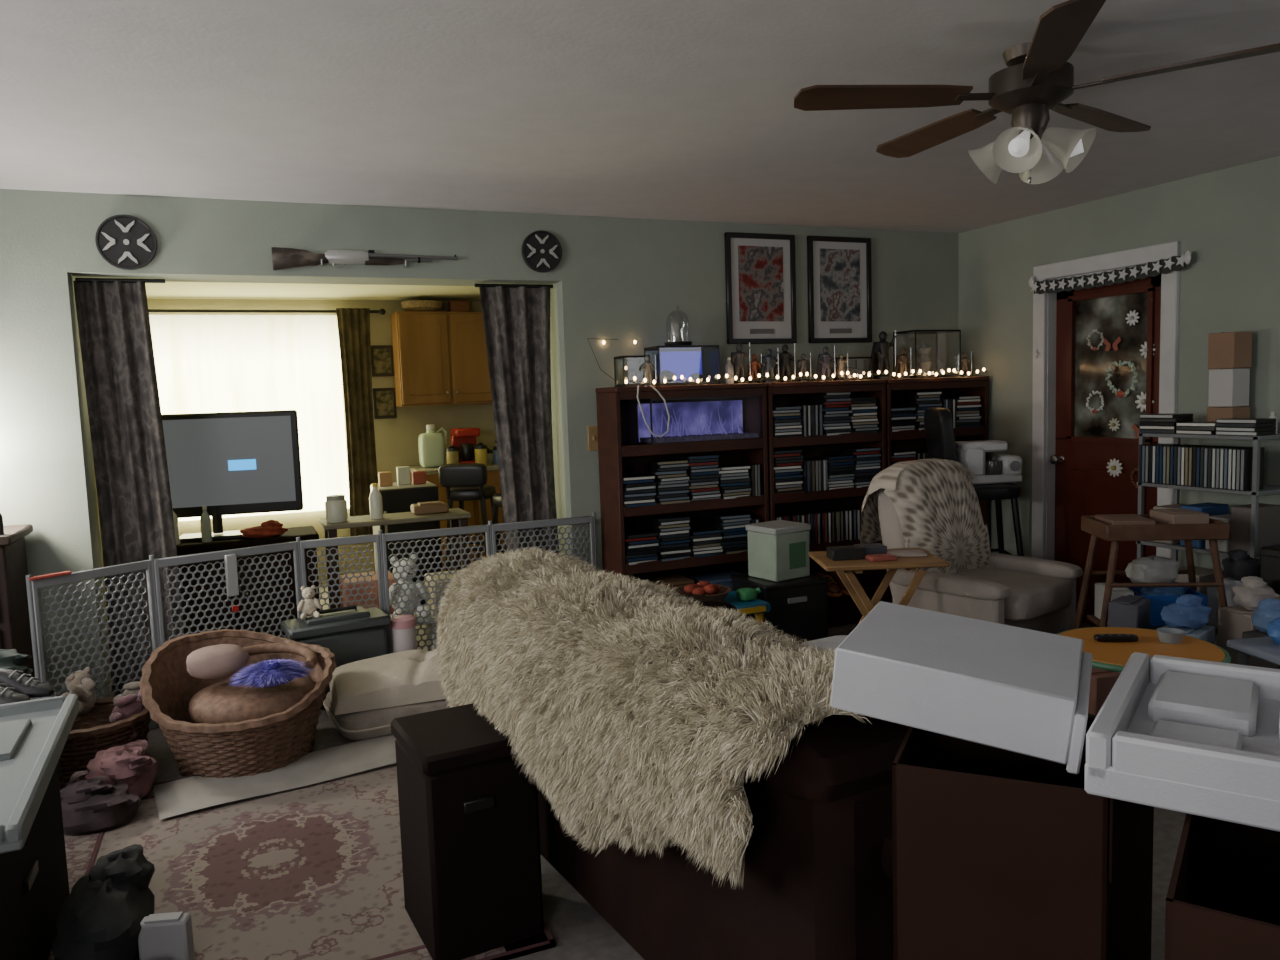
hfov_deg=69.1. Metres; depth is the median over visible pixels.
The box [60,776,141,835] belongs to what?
heap
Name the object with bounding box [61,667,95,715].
plush toy
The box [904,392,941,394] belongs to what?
case
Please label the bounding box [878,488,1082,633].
armchair
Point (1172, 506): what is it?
file box
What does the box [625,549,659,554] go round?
case
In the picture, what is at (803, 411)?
case
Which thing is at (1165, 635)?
bowl
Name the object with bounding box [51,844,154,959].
bag
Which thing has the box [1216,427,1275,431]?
case
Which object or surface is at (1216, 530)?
tray
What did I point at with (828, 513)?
case
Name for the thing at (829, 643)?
pillow
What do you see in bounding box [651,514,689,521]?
case
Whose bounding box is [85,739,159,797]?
blanket
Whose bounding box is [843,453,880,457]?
case
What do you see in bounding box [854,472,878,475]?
case
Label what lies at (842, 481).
case
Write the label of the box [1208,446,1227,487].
case
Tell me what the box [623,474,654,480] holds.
case
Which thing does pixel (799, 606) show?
crate
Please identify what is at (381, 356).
print
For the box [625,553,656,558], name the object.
case
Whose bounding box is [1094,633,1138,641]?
remote control
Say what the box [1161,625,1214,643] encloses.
box
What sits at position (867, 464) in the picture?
case
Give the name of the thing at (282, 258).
rifle
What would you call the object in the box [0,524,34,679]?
dresser
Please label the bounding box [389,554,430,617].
plush toy
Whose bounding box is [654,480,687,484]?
case
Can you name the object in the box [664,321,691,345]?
glass dome
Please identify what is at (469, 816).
file cabinet
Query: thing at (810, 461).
case
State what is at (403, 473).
packet
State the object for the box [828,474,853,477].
case
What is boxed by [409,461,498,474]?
countertop
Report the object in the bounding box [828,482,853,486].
case
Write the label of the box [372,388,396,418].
picture
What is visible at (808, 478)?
case
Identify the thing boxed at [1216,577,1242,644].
box
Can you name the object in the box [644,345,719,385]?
tank
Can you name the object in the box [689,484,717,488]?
case
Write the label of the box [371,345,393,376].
picture
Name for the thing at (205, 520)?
bottle
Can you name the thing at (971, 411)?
case
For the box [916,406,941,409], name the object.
case
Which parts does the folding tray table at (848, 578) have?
leg, leg, leg, leg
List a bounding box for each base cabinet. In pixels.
[409,461,504,570]
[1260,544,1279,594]
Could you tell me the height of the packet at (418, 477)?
0.090 m
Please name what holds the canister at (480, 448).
on the base cabinet at (432, 474)
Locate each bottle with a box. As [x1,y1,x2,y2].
[0,513,3,534]
[172,503,179,544]
[200,506,212,541]
[369,483,382,518]
[725,357,733,383]
[774,362,779,381]
[1269,412,1277,433]
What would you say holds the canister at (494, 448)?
on the base cabinet at (432, 474)
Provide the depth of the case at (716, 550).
5.30 m
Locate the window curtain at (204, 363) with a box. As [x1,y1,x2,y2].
[148,309,385,520]
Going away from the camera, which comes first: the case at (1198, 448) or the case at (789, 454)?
the case at (1198, 448)
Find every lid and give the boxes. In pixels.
[0,694,78,853]
[830,601,1092,773]
[1084,652,1279,831]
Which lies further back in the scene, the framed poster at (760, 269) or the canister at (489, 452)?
the canister at (489, 452)
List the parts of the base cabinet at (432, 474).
cabinet door, cabinet door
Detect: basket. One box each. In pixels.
[57,697,150,787]
[139,629,335,777]
[401,300,441,310]
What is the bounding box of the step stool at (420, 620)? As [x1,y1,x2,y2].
[390,612,437,649]
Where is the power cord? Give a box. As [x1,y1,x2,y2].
[637,385,669,437]
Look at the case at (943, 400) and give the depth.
5.89 m
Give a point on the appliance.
(1006, 468)
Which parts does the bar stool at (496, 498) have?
leg, seat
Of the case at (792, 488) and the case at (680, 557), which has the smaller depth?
the case at (680, 557)
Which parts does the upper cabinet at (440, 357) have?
door, door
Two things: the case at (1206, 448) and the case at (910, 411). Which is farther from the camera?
the case at (910, 411)
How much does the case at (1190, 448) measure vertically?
0.190 m
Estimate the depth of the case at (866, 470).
5.70 m
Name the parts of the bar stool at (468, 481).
post, leg, leg, backrest, seat, post, leg, leg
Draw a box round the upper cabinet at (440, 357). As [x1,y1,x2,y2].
[390,311,491,406]
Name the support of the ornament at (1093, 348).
attached to the door
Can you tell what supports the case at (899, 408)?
on the case at (910, 411)
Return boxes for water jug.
[418,424,446,467]
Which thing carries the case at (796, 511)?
on the bookcase at (842, 610)
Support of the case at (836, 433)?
on the bookcase at (842, 610)
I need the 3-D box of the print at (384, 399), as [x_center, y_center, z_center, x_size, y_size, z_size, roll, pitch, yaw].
[-2.127,-0.638,7.742,0.150,0.220,0.008,-4,6,-23]
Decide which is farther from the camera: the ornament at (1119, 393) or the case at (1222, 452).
the ornament at (1119, 393)
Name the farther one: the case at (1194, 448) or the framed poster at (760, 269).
the framed poster at (760, 269)
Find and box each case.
[614,355,649,386]
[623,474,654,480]
[623,479,653,483]
[623,482,656,487]
[623,485,655,490]
[623,489,655,493]
[623,492,656,497]
[623,496,654,500]
[623,499,655,504]
[624,502,656,507]
[625,530,658,538]
[625,536,656,541]
[625,539,659,544]
[625,542,658,548]
[625,546,659,551]
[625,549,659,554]
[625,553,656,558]
[625,556,657,561]
[626,559,657,565]
[647,470,686,474]
[648,459,687,464]
[648,467,688,471]
[649,463,688,467]
[649,473,686,478]
[650,520,689,525]
[650,523,689,528]
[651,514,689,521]
[651,526,690,531]
[651,530,688,535]
[654,476,689,481]
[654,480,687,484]
[655,486,688,491]
[655,493,687,498]
[655,496,689,501]
[656,483,688,487]
[656,490,688,494]
[656,499,690,504]
[657,533,689,538]
[657,549,690,554]
[657,552,691,557]
[658,539,690,544]
[658,555,690,561]
[659,543,688,548]
[659,546,689,551]
[660,535,690,541]
[679,454,718,459]
[684,458,718,462]
[687,467,720,472]
[687,471,717,475]
[688,461,718,465]
[688,464,718,469]
[688,478,718,482]
[688,490,719,495]
[688,493,720,498]
[688,527,721,535]
[688,539,722,545]
[689,481,718,485]
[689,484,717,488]
[689,487,719,492]
[689,542,720,548]
[690,474,720,478]
[690,497,720,500]
[690,533,720,538]
[690,536,722,541]
[690,546,722,551]
[691,549,722,554]
[691,552,722,557]
[710,521,749,525]
[711,524,745,529]
[712,512,750,519]
[712,517,750,522]
[718,469,748,473]
[718,475,749,479]
[718,482,749,486]
[719,464,750,470]
[719,478,750,483]
[720,484,750,489]
[720,488,750,492]
[721,472,748,476]
[721,491,750,495]
[721,494,749,499]
[721,531,747,535]
[721,533,747,538]
[722,527,745,532]
[723,536,747,541]
[723,546,747,551]
[723,549,747,554]
[740,463,754,496]
[747,463,757,496]
[751,463,759,496]
[773,406,801,409]
[773,409,799,413]
[773,413,800,416]
[773,416,800,419]
[773,419,801,422]
[773,422,800,425]
[773,425,801,428]
[773,428,801,432]
[773,431,801,435]
[773,434,802,437]
[774,449,801,453]
[774,453,800,456]
[774,456,803,459]
[774,459,803,463]
[774,462,801,466]
[774,465,801,469]
[774,468,802,472]
[774,471,800,475]
[774,474,802,478]
[774,478,801,482]
[774,481,802,485]
[774,484,801,488]
[774,487,802,491]
[782,513,795,521]
[790,512,803,522]
[791,405,805,436]
[796,511,810,543]
[799,511,813,543]
[803,459,814,491]
[803,511,816,544]
[804,404,817,434]
[804,460,809,491]
[806,405,807,435]
[806,510,820,541]
[807,405,810,434]
[807,459,817,491]
[807,511,819,544]
[809,460,812,491]
[810,405,814,436]
[811,395,849,398]
[811,458,825,490]
[811,510,825,543]
[812,392,850,395]
[812,459,820,491]
[813,398,851,401]
[813,401,851,404]
[814,405,815,434]
[814,510,826,541]
[815,458,827,489]
[817,404,821,435]
[817,459,822,490]
[818,510,830,542]
[819,509,832,541]
[820,509,833,540]
[822,407,848,410]
[823,404,849,407]
[823,410,852,413]
[823,413,848,417]
[823,416,849,420]
[823,419,850,423]
[823,423,849,426]
[823,426,850,429]
[823,429,851,432]
[823,432,850,435]
[824,509,838,542]
[827,458,853,462]
[827,461,854,465]
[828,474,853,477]
[828,476,854,480]
[828,480,852,483]
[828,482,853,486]
[828,486,853,489]
[828,509,839,539]
[830,508,844,539]
[832,509,842,540]
[833,357,871,380]
[834,508,847,539]
[838,507,852,538]
[838,508,851,540]
[841,451,879,454]
[841,507,855,539]
[842,447,880,451]
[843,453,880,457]
[844,507,859,539]
[848,507,861,531]
[849,406,877,409]
[849,412,876,415]
[850,403,875,406]
[850,415,876,418]
[850,418,877,421]
[850,421,878,424]
[850,424,877,427]
[851,427,878,430]
[851,430,877,432]
[852,409,876,412]
[852,457,879,460]
[853,469,879,472]
[853,478,872,481]
[854,462,879,466]
[854,465,880,469]
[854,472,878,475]
[854,481,870,484]
[854,484,869,487]
[855,459,880,463]
[891,407,915,410]
[891,410,914,413]
[891,413,915,416]
[891,416,915,419]
[891,419,915,422]
[891,422,917,425]
[891,425,914,428]
[891,428,914,431]
[891,450,915,455]
[891,454,915,457]
[891,457,916,461]
[893,330,960,378]
[902,397,939,400]
[903,394,939,397]
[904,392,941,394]
[904,400,941,403]
[904,403,941,406]
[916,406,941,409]
[940,399,945,407]
[943,396,979,399]
[948,399,950,412]
[951,399,952,419]
[953,399,954,428]
[956,399,980,401]
[956,402,979,404]
[956,404,981,407]
[956,407,978,410]
[956,410,979,413]
[956,413,979,416]
[956,416,980,419]
[956,419,979,422]
[956,422,979,425]
[1138,443,1159,481]
[1139,425,1175,429]
[1139,429,1175,433]
[1140,413,1192,417]
[1140,417,1192,421]
[1140,421,1189,425]
[1142,443,1162,482]
[1145,444,1156,482]
[1149,444,1162,482]
[1152,444,1167,483]
[1156,444,1173,483]
[1159,444,1178,483]
[1163,444,1184,484]
[1166,444,1188,484]
[1170,445,1182,484]
[1174,445,1187,484]
[1176,421,1215,426]
[1176,426,1215,430]
[1176,430,1215,434]
[1177,445,1193,485]
[1181,445,1199,485]
[1185,445,1205,485]
[1188,445,1210,486]
[1192,445,1213,486]
[1196,446,1209,486]
[1200,446,1215,487]
[1204,446,1221,487]
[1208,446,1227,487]
[1212,446,1233,488]
[1216,418,1275,423]
[1216,422,1275,427]
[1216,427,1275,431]
[1216,431,1275,435]
[1216,446,1238,488]
[1220,447,1233,488]
[1224,447,1239,489]
[1228,447,1246,489]
[1232,447,1252,489]
[1236,448,1246,490]
[1240,447,1263,490]
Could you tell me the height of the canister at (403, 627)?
0.380 m
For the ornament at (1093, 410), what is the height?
0.135 m
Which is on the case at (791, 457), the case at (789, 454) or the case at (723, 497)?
the case at (789, 454)
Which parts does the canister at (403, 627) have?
lid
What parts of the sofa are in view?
armrest, backrest, armrest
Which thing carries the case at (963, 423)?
on the case
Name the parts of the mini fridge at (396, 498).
handle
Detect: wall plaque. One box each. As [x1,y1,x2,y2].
[95,214,156,269]
[521,230,561,272]
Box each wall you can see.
[0,189,957,698]
[93,298,495,604]
[958,156,1279,641]
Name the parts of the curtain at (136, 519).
curtain rod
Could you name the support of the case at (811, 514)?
on the bookcase at (842, 610)
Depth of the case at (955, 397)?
5.99 m
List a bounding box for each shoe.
[0,668,55,699]
[0,683,29,703]
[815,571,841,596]
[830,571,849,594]
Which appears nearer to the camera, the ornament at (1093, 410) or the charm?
the ornament at (1093, 410)
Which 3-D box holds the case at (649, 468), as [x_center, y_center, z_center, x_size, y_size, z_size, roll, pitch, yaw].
[0.160,-0.065,5.249,0.190,0.018,0.136,-4,6,-24]
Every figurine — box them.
[639,355,655,385]
[731,342,750,382]
[746,354,761,382]
[759,348,778,382]
[776,343,795,381]
[796,353,810,381]
[816,346,835,380]
[833,353,848,379]
[868,330,896,378]
[894,348,910,378]
[957,352,971,376]
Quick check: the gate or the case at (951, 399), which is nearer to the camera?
the gate
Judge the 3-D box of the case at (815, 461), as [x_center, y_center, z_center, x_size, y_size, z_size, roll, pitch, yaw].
[1.029,-0.029,5.609,0.018,0.190,0.136,-4,6,-23]
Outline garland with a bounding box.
[1028,250,1190,293]
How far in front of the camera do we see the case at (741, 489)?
5.34 m
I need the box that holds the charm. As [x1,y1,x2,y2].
[1032,346,1038,358]
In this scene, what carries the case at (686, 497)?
on the case at (687, 500)
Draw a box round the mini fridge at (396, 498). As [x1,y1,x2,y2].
[370,481,441,603]
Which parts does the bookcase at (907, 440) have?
panel, panel, panel, shelf, panel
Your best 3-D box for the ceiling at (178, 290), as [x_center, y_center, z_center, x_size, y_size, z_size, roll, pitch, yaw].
[-2.022,-1.415,6.331,4.800,0.100,2.800,-4,6,-23]
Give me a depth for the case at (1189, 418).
4.56 m
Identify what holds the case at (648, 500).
on the case at (651, 503)
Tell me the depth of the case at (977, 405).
5.97 m
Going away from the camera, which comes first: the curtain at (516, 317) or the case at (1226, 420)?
the case at (1226, 420)
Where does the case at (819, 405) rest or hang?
on the bookcase at (842, 610)
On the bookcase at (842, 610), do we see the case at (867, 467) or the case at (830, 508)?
the case at (830, 508)
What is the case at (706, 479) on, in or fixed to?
on the case at (709, 482)
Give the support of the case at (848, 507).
on the bookcase at (842, 610)
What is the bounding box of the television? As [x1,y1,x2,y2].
[161,410,303,542]
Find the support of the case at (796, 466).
on the case at (799, 469)
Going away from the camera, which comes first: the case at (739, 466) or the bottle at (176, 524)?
the case at (739, 466)
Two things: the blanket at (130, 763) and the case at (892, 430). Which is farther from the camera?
the case at (892, 430)
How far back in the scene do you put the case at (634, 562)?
5.14 m
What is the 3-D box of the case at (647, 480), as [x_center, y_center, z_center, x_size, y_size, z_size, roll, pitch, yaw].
[-0.032,0.004,5.173,0.190,0.018,0.137,-4,6,-20]
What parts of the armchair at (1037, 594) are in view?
backrest, armrest, armrest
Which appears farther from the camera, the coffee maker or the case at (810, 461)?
the coffee maker
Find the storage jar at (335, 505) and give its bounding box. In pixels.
[325,495,347,522]
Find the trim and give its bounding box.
[1032,241,1180,559]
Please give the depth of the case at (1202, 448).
4.37 m
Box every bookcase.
[596,383,768,578]
[766,379,886,626]
[886,376,988,602]
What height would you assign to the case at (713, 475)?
0.018 m
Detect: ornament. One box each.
[1086,329,1103,350]
[1086,390,1103,413]
[1103,336,1121,350]
[1105,360,1137,397]
[1106,458,1122,476]
[1108,418,1119,430]
[1125,310,1139,325]
[1130,468,1144,487]
[1132,424,1138,437]
[1135,392,1153,411]
[1139,341,1155,358]
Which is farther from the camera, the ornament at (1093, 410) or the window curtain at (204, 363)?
the window curtain at (204, 363)
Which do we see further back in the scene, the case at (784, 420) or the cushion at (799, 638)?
the case at (784, 420)
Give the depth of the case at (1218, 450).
4.30 m
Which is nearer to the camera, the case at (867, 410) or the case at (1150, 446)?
the case at (1150, 446)
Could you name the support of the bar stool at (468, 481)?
on the floor
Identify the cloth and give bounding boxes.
[240,520,288,537]
[1140,581,1189,595]
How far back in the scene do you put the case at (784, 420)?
5.46 m
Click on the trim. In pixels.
(1044, 319)
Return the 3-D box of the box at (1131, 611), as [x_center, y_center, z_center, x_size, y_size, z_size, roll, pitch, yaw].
[2.128,0.766,4.050,0.166,0.507,0.120,-7,7,-43]
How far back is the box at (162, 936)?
2.38 m
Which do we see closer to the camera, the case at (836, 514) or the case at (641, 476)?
the case at (641, 476)
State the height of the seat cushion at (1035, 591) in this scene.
0.160 m
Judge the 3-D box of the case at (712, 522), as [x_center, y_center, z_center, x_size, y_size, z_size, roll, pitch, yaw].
[0.527,0.246,5.427,0.190,0.018,0.136,-4,6,-26]
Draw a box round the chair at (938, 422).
[924,407,1023,555]
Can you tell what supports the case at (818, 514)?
on the bookcase at (842, 610)
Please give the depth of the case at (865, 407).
5.65 m
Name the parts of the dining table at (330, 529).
leg, leg, leg, leg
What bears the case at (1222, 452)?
on the rack
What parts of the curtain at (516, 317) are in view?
curtain rod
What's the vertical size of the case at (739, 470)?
0.018 m
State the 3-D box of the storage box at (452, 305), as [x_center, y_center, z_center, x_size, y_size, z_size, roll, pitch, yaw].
[-1.512,-1.442,7.746,0.160,0.090,0.144,-4,6,-23]
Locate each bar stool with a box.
[438,463,501,570]
[492,493,504,554]
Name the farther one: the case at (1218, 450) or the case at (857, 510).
the case at (857, 510)
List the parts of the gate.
hinge post, panel frame, hinge post, panel frame, hinge post, panel frame, hinge post, panel frame, hinge post, panel frame, hinge post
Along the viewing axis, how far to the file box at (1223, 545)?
4.36 m
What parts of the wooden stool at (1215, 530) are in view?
leg, leg, leg, leg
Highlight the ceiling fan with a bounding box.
[794,0,1279,183]
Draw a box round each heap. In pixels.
[0,649,32,676]
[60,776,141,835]
[1161,594,1211,627]
[1221,549,1259,579]
[1233,576,1279,610]
[1251,598,1279,632]
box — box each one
[138,912,194,959]
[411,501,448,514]
[447,300,469,310]
[638,574,693,590]
[688,571,740,591]
[745,520,810,581]
[1088,667,1120,715]
[1094,583,1133,618]
[1108,595,1150,628]
[1153,504,1188,543]
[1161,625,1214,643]
[1174,566,1225,594]
[1180,502,1228,548]
[1205,513,1230,551]
[1207,406,1249,421]
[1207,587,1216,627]
[1208,332,1251,368]
[1208,368,1249,406]
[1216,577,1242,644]
[1217,606,1256,663]
[1230,503,1279,554]
[1242,629,1279,668]
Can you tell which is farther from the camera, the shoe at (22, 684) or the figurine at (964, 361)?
the figurine at (964, 361)
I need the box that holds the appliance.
[955,440,1022,484]
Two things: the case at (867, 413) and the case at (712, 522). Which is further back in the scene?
the case at (867, 413)
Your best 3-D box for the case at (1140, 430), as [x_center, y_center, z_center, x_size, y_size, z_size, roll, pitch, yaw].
[2.615,-0.245,4.627,0.136,0.018,0.190,-5,6,-26]
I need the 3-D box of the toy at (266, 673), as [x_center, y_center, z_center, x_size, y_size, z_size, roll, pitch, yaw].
[-1.501,0.788,3.781,0.334,0.103,0.234,-4,6,-19]
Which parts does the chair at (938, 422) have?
backrest, seat, leg, leg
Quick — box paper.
[1125,555,1181,582]
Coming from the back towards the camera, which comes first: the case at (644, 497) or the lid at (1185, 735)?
the case at (644, 497)
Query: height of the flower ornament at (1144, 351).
0.093 m
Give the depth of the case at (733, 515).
5.39 m
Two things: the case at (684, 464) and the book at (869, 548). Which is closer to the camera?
the book at (869, 548)
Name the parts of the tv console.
cabinet door, cabinet door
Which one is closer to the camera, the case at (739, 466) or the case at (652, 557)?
the case at (652, 557)
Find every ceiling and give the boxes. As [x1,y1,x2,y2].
[0,0,1279,232]
[145,282,480,300]
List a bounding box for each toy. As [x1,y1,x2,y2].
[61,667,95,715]
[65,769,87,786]
[109,689,149,738]
[113,682,139,702]
[230,659,312,688]
[297,585,321,619]
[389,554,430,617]
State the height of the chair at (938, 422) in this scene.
1.322 m
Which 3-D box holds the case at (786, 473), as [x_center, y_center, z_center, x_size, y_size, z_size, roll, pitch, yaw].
[0.842,-0.041,5.544,0.190,0.018,0.136,-5,6,-28]
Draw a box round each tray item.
[1095,514,1154,524]
[1150,508,1208,523]
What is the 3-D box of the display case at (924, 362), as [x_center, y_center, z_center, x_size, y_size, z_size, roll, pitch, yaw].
[1.847,-0.808,5.988,0.360,0.300,0.220,-4,6,-23]
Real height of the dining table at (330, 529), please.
0.736 m
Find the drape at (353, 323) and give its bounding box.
[336,308,377,535]
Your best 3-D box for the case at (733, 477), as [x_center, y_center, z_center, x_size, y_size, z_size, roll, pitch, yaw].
[0.521,-0.017,5.399,0.190,0.018,0.136,-4,6,-21]
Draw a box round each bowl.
[675,581,730,600]
[1156,628,1184,643]
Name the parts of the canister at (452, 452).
lid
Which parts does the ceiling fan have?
blade, blade, lamp shade, lamp shade, bulb, pull chain, lamp shade, blade, lamp shade, bulb, blade, blade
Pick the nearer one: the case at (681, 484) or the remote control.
the remote control
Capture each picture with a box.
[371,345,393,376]
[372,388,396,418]
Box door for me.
[1049,274,1160,626]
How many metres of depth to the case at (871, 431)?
5.68 m
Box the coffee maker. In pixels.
[450,428,479,462]
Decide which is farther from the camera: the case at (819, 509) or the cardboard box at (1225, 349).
the case at (819, 509)
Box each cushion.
[186,644,249,678]
[323,692,450,740]
[329,649,448,714]
[770,628,810,647]
[953,567,1071,620]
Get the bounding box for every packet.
[378,471,392,486]
[396,466,410,484]
[412,471,425,483]
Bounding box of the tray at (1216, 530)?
[1081,515,1229,540]
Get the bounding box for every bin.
[0,764,69,959]
[280,605,390,707]
[892,717,1112,959]
[1127,587,1206,626]
[1164,813,1279,959]
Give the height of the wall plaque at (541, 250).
0.224 m
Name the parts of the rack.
post, post, post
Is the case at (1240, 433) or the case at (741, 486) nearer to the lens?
the case at (1240, 433)
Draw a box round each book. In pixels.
[826,545,864,560]
[854,543,886,555]
[866,553,896,561]
[886,550,926,556]
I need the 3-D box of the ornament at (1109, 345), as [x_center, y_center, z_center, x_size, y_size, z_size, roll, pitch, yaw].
[2.672,-0.770,5.271,0.012,0.080,0.124,-4,6,-23]
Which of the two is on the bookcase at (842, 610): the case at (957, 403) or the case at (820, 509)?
the case at (820, 509)
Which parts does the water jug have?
handle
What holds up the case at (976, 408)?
on the case at (971, 411)
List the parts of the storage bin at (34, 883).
handle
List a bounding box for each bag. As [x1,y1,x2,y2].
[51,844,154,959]
[1266,617,1279,644]
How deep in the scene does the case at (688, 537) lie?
5.22 m
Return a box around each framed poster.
[724,232,796,343]
[807,236,871,342]
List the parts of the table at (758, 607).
tabletop trim, leg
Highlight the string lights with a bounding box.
[587,338,987,384]
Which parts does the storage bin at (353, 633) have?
handle, lid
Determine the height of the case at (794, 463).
0.018 m
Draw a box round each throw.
[435,549,870,888]
[860,458,992,573]
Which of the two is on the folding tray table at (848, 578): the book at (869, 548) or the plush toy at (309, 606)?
the book at (869, 548)
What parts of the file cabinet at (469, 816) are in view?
lid, handle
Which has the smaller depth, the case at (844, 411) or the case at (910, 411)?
the case at (844, 411)
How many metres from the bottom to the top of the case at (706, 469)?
0.018 m
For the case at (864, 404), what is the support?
on the case at (865, 407)
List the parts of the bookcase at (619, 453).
panel, panel, panel, shelf, shelf, shelf, panel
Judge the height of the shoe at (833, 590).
0.120 m
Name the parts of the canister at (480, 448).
lid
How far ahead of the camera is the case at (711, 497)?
5.28 m
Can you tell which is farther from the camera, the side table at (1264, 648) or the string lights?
the string lights
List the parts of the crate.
handle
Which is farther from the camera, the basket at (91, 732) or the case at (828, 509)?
the case at (828, 509)
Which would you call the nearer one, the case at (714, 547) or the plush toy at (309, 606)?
the plush toy at (309, 606)
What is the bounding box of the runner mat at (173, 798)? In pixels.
[153,735,395,819]
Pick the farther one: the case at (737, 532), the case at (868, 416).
the case at (868, 416)
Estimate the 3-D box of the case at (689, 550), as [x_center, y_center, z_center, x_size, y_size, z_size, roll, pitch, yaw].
[0.178,0.400,5.293,0.190,0.018,0.136,-4,6,-19]
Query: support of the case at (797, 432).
on the case at (780, 436)
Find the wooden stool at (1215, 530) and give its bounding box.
[1073,515,1229,633]
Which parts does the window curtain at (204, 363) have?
curtain rod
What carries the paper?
on the cloth at (1146, 591)
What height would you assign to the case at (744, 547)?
0.018 m
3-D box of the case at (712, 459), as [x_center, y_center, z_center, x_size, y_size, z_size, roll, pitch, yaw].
[0.334,-0.114,5.316,0.190,0.018,0.137,-4,6,-24]
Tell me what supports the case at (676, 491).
on the case at (680, 494)
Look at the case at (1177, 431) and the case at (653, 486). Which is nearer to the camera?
the case at (1177, 431)
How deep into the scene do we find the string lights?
5.39 m
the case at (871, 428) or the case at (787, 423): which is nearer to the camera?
the case at (787, 423)
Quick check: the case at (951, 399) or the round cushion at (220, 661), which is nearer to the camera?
the round cushion at (220, 661)
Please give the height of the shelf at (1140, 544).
0.020 m
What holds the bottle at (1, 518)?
on the dresser
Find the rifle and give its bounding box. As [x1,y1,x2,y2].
[271,247,457,269]
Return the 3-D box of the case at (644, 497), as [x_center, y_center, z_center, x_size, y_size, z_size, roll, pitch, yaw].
[-0.027,0.096,5.178,0.190,0.018,0.136,-4,6,-17]
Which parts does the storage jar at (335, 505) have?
lid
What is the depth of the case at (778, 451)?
5.48 m
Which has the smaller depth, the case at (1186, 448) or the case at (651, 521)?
the case at (1186, 448)
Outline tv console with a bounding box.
[176,526,319,637]
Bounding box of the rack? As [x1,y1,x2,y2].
[1136,433,1279,561]
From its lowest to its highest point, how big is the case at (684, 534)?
0.018 m
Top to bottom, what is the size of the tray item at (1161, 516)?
0.082 m
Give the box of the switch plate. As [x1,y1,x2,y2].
[587,426,597,450]
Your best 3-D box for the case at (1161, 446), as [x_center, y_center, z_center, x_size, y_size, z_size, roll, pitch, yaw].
[2.620,-0.079,4.593,0.136,0.190,0.018,-4,6,-23]
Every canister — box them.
[390,614,416,652]
[446,445,458,463]
[474,442,487,465]
[487,447,492,463]
[493,446,497,464]
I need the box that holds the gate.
[25,512,597,729]
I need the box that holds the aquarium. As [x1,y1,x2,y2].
[635,395,761,444]
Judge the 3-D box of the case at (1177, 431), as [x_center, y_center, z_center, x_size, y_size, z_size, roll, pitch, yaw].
[2.694,-0.231,4.444,0.136,0.018,0.190,-4,6,-20]
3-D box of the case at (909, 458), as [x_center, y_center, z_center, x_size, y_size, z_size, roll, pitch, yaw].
[1.627,-0.134,5.870,0.190,0.018,0.136,-4,6,-21]
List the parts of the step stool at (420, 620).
seat, leg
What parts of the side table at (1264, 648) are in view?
leg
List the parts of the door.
handle, glass pane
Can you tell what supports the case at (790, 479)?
on the case at (792, 482)
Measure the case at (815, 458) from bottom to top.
0.190 m
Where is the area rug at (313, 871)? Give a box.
[48,763,555,959]
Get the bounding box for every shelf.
[1136,541,1259,561]
[1137,482,1279,495]
[1138,433,1279,440]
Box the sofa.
[537,594,1153,959]
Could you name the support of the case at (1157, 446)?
on the rack
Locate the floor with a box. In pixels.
[60,582,1185,959]
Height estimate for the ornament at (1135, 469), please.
0.123 m
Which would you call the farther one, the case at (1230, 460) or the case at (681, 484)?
the case at (681, 484)
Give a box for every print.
[373,348,390,373]
[376,391,392,415]
[738,246,783,320]
[819,248,859,320]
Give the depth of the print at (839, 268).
5.88 m
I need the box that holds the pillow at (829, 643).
[802,635,847,653]
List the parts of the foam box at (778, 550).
lid, printed panel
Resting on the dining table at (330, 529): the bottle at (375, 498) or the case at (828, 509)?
the bottle at (375, 498)
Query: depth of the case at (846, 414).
5.59 m
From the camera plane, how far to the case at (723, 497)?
5.34 m
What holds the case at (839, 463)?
on the case
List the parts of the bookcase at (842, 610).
panel, panel, shelf, panel, shelf, shelf, shelf, panel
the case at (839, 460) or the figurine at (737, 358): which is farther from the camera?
the case at (839, 460)
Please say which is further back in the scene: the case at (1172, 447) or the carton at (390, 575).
the carton at (390, 575)
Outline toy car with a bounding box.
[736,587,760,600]
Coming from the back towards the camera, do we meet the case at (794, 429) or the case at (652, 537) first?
the case at (794, 429)
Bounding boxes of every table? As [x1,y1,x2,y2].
[319,508,471,608]
[723,591,770,622]
[808,548,948,625]
[1057,627,1230,672]
[1226,637,1279,665]
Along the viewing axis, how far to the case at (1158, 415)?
4.56 m
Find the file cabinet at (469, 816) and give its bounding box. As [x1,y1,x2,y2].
[391,703,543,959]
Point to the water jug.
(431, 444)
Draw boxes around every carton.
[339,570,395,650]
[425,569,463,640]
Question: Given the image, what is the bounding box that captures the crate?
[730,573,828,639]

